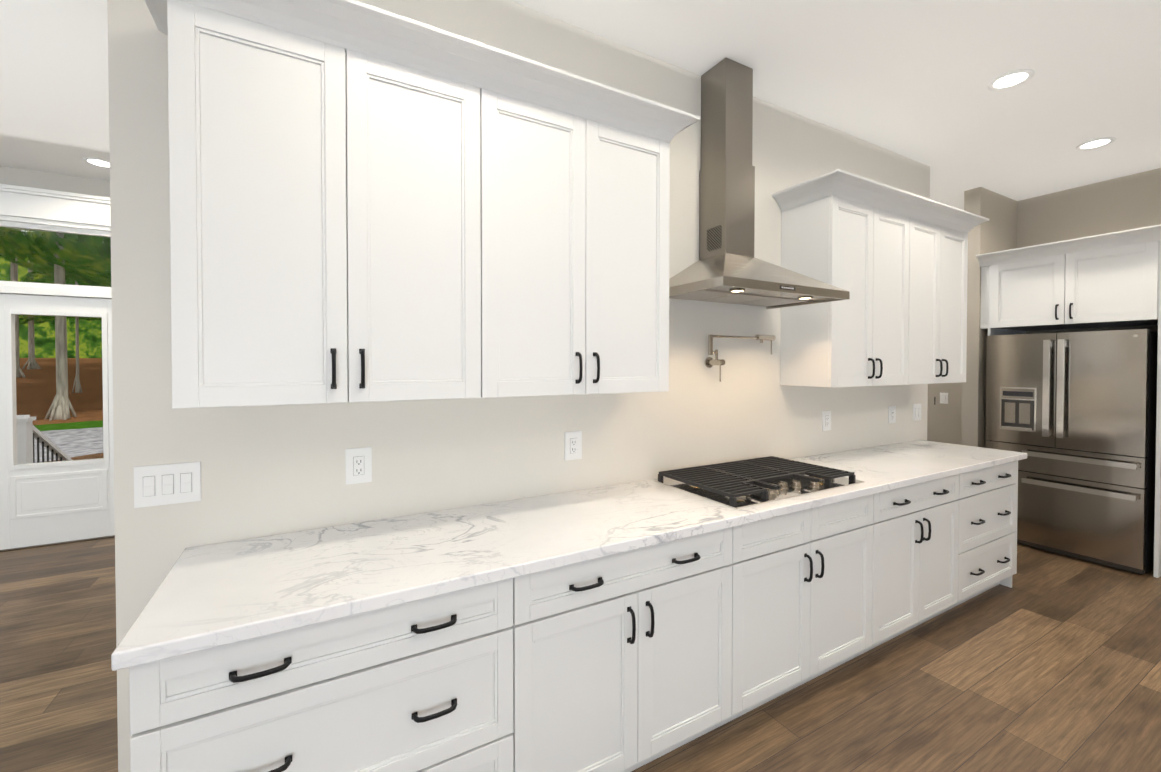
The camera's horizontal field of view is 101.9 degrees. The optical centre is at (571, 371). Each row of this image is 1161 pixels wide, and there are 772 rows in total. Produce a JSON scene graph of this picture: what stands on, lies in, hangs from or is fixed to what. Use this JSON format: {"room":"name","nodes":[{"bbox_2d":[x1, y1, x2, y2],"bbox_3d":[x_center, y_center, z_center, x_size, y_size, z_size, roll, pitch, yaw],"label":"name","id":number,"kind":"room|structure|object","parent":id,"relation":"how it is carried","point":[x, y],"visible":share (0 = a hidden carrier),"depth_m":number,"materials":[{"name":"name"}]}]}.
{"room":"kitchen","nodes":[
{"label":"kitchen","id":0,"kind":"room"},
{"bbox_2d":[0,166,109,226],"bbox_3d":[-5.206,-0.086,3.475,4.950,3.090,0.120,0,1,-29],"label":"wall","id":1,"kind":"structure","parent":0,"point":[43,180],"depth_m":3.89,"materials":[{"name":"paint"}]},
{"bbox_2d":[0,184,111,298],"bbox_3d":[-4.721,-0.012,3.705,2.260,2.935,0.185,0,1,-29],"label":"window frame","id":2,"kind":"structure","parent":1,"relation":"attached to","point":[27,204],"depth_m":3.88,"materials":[{"name":"white wood"}]},
{"bbox_2d":[0,221,114,551],"bbox_3d":[-4.731,0.123,3.725,1.940,2.665,0.144,0,1,-29],"label":"front door","id":3,"kind":"structure","parent":1,"relation":"in","point":[43,504],"depth_m":3.93,"materials":[{"name":"white paint"}]},
{"bbox_2d":[107,0,1016,771],"bbox_3d":[1.425,-0.080,3.061,6.520,3.090,0.120,0,1,-29],"label":"wall","id":4,"kind":"structure","parent":0,"point":[269,470],"depth_m":2.01,"materials":[{"name":"paint"}]},
{"bbox_2d":[134,462,200,507],"bbox_3d":[-1.288,0.361,1.504,0.165,0.128,0.012,0,1,-29],"label":"light switch","id":5,"kind":"object","parent":4,"relation":"attached to","point":[163,484],"visible":1,"depth_m":1.50,"materials":[{"name":"white plastic"}]},
{"bbox_2d":[157,0,504,408],"bbox_3d":[-0.744,-0.497,1.608,0.913,1.182,0.328,0,1,-29],"label":"upper cabinet","id":6,"kind":"object","parent":4,"relation":"attached to","point":[369,203],"depth_m":1.42,"materials":[{"name":"white wood"}]},
{"bbox_2d":[345,447,371,484],"bbox_3d":[-0.800,0.355,1.773,0.090,0.132,0.009,0,1,-29],"label":"electrical outlet","id":7,"kind":"object","parent":4,"relation":"attached to","point":[358,463],"visible":1,"depth_m":1.77,"materials":[{"name":"white plastic"}]},
{"bbox_2d":[565,431,581,460],"bbox_3d":[0.010,0.349,2.217,0.090,0.132,0.009,0,1,-29],"label":"electrical outlet","id":8,"kind":"object","parent":4,"relation":"attached to","point":[573,445],"visible":1,"depth_m":2.21,"materials":[{"name":"white plastic"}]},
{"bbox_2d":[501,60,672,396],"bbox_3d":[-0.048,-0.502,1.990,0.912,1.182,0.328,0,1,-29],"label":"upper cabinet","id":9,"kind":"object","parent":4,"relation":"attached to","point":[585,173],"depth_m":1.85,"materials":[{"name":"white wood"}]},
{"bbox_2d":[705,334,774,381],"bbox_3d":[0.968,-0.080,2.678,0.518,0.268,0.108,0,1,-29],"label":"pot filler","id":10,"kind":"object","parent":4,"relation":"attached to","point":[710,362],"visible":1,"depth_m":2.59,"materials":[{"name":"silver metal"}]},
{"bbox_2d":[669,58,849,308],"bbox_3d":[0.916,-0.993,2.413,0.900,1.244,0.499,0,1,-29],"label":"range hood","id":11,"kind":"object","parent":4,"relation":"attached to","point":[727,267],"visible":0.94,"depth_m":2.46,"materials":[{"name":"silver metal"}]},
{"bbox_2d":[822,411,830,430],"bbox_3d":[1.708,0.330,3.147,0.088,0.130,0.009,0,1,-29],"label":"electrical outlet","id":12,"kind":"object","parent":4,"relation":"attached to","point":[826,420],"visible":1,"depth_m":3.14,"materials":[{"name":"white plastic"}]},
{"bbox_2d":[776,173,919,386],"bbox_3d":[1.755,-0.498,2.978,0.868,1.165,0.328,0,1,-29],"label":"upper cabinet","id":13,"kind":"object","parent":4,"relation":"attached to","point":[893,261],"depth_m":2.79,"materials":[{"name":"white wood"}]},
{"bbox_2d":[888,406,895,423],"bbox_3d":[2.406,0.323,3.530,0.088,0.130,0.009,0,1,-29],"label":"electrical outlet","id":14,"kind":"object","parent":4,"relation":"attached to","point":[891,414],"visible":1,"depth_m":3.52,"materials":[{"name":"white plastic"}]},
{"bbox_2d":[913,404,920,420],"bbox_3d":[2.720,0.320,3.700,0.116,0.130,0.012,0,1,-29],"label":"light switch","id":15,"kind":"object","parent":4,"relation":"attached to","point":[916,412],"visible":1,"depth_m":3.69,"materials":[{"name":"white plastic"}]},
{"bbox_2d":[916,201,971,383],"bbox_3d":[2.403,-0.503,3.333,0.849,1.165,0.328,0,1,-29],"label":"upper cabinet","id":16,"kind":"object","parent":4,"relation":"attached to","point":[941,282],"depth_m":3.21,"materials":[{"name":"white wood"}]},
{"bbox_2d":[0,537,1160,771],"bbox_3d":[-0.020,1.531,0.610,11.670,0.060,10.170,0,1,-29],"label":"floor","id":17,"kind":"structure","parent":0,"point":[1048,661],"depth_m":2.19,"materials":[{"name":"brown wood"}]},
{"bbox_2d":[129,578,512,771],"bbox_3d":[-0.697,1.051,1.470,0.875,0.875,0.655,0,1,-29],"label":"base cabinet","id":18,"kind":"object","parent":17,"relation":"on","point":[424,685],"visible":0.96,"depth_m":1.21,"materials":[{"name":"white wood"}]},
{"bbox_2d":[512,527,731,771],"bbox_3d":[0.094,1.044,1.903,0.926,0.875,0.655,0,1,-29],"label":"base cabinet","id":19,"kind":"object","parent":17,"relation":"on","point":[622,662],"visible":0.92,"depth_m":1.62,"materials":[{"name":"white wood"}]},
{"bbox_2d":[716,494,872,727],"bbox_3d":[0.931,1.038,2.362,0.980,0.875,0.655,0,1,-29],"label":"base cabinet","id":20,"kind":"object","parent":17,"relation":"on","point":[802,582],"visible":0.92,"depth_m":2.07,"materials":[{"name":"white wood"}]},
{"bbox_2d":[111,440,1026,670],"bbox_3d":[0.907,0.579,2.349,4.580,0.038,0.643,0,1,-29],"label":"countertop","id":21,"kind":"structure","parent":20,"relation":"on","point":[205,597],"depth_m":1.52,"materials":[{"name":"stone"}]},
{"bbox_2d":[653,456,864,508],"bbox_3d":[0.946,0.532,2.381,0.914,0.053,0.533,0,1,-29],"label":"cooktop","id":22,"kind":"object","parent":21,"relation":"in","point":[745,483],"visible":1,"depth_m":2.28,"materials":[{"name":"black metal"}]},
{"bbox_2d":[855,474,958,656],"bbox_3d":[1.750,1.031,2.811,0.884,0.875,0.655,0,1,-29],"label":"base cabinet","id":23,"kind":"object","parent":17,"relation":"on","point":[915,554],"visible":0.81,"depth_m":2.53,"materials":[{"name":"white wood"}]},
{"bbox_2d":[941,461,1017,613],"bbox_3d":[2.498,1.025,3.221,0.820,0.875,0.655,0,1,-29],"label":"base cabinet","id":24,"kind":"object","parent":17,"relation":"on","point":[987,531],"visible":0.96,"depth_m":2.96,"materials":[{"name":"white wood"}]},
{"bbox_2d":[976,224,1160,577],"bbox_3d":[4.205,0.216,3.878,0.858,2.475,1.123,0,1,-29],"label":"wall cabinet","id":25,"kind":"object","parent":17,"relation":"on","point":[1112,279],"visible":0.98,"depth_m":3.65,"materials":[{"name":"white wood"}]},
{"bbox_2d":[985,329,1157,574],"bbox_3d":[4.148,0.573,3.886,0.860,1.760,0.897,0,1,-29],"label":"refrigerator","id":26,"kind":"object","parent":17,"relation":"on","point":[1072,415],"visible":0.83,"depth_m":3.59,"materials":[{"name":"metal"}]},
{"bbox_2d":[0,0,1160,209],"bbox_3d":[-0.020,-1.639,0.564,11.670,0.100,10.170,0,1,-29],"label":"ceiling","id":27,"kind":"structure","parent":0,"point":[911,79],"depth_m":2.55,"materials":[{"name":"paint"}]},
{"bbox_2d":[83,157,109,167],"bbox_3d":[-3.684,-1.631,3.683,0.190,0.006,0.190,0,1,-29],"label":"recessed light","id":28,"kind":"object","parent":27,"relation":"in","point":[98,162],"visible":0.71,"depth_m":3.67,"materials":[{"name":"white"}]},
{"bbox_2d":[987,69,1033,90],"bbox_3d":[2.434,-1.615,2.611,0.190,0.006,0.190,0,1,-29],"label":"recessed light","id":29,"kind":"object","parent":27,"relation":"in","point":[1010,79],"visible":1,"depth_m":2.60,"materials":[{"name":"white"}]},
{"bbox_2d":[1076,137,1115,149],"bbox_3d":[3.744,-1.626,3.363,0.190,0.006,0.190,0,1,-29],"label":"recessed light","id":30,"kind":"object","parent":27,"relation":"in","point":[1095,143],"visible":1,"depth_m":3.36,"materials":[{"name":"white"}]},
{"bbox_2d":[927,168,1160,444],"bbox_3d":[5.561,-0.071,2.420,0.120,3.090,8.020,0,1,-29],"label":"wall","id":31,"kind":"structure","parent":0,"point":[1132,201],"depth_m":4.21,"materials":[{"name":"paint"}]},
{"bbox_2d":[940,393,947,403],"bbox_3d":[4.027,0.289,5.088,0.011,0.118,0.075,0,1,-29],"label":"light switch","id":32,"kind":"object","parent":31,"relation":"attached to","point":[943,398],"depth_m":5.08,"materials":[{"name":"white plastic"}]},
{"label":"outside","id":33,"kind":"structure","parent":0,"visible":0},
{"bbox_2d":[16,358,103,462],"bbox_3d":[-33.314,0.185,28.816,90.000,2.814,71.330,0,1,-29],"label":"ground","id":34,"kind":"structure","parent":33,"point":[60,437],"depth_m":16.64,"materials":[{"name":"brown soil"}]},
{"bbox_2d":[17,415,71,463],"bbox_3d":[-5.438,1.342,5.011,5.200,1.790,2.759,0,1,-29],"label":"railing","id":35,"kind":"object","parent":34,"relation":"on","point":[25,447],"depth_m":4.88,"materials":[{"name":"grey wood"}]},
{"bbox_2d":[0,227,110,420],"bbox_3d":[-27.192,-9.999,26.304,26.672,22.833,47.408,0,1,-29],"label":"trees","id":36,"kind":"object","parent":34,"relation":"on","point":[58,261],"depth_m":13.88,"materials":[{"name":"green plant"}]},
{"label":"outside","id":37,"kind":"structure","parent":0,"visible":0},
{"bbox_2d":[0,246,101,357],"bbox_3d":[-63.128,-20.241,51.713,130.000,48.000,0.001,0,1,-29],"label":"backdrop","id":38,"kind":"structure","parent":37,"point":[90,344],"depth_m":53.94,"materials":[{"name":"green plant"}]}
]}

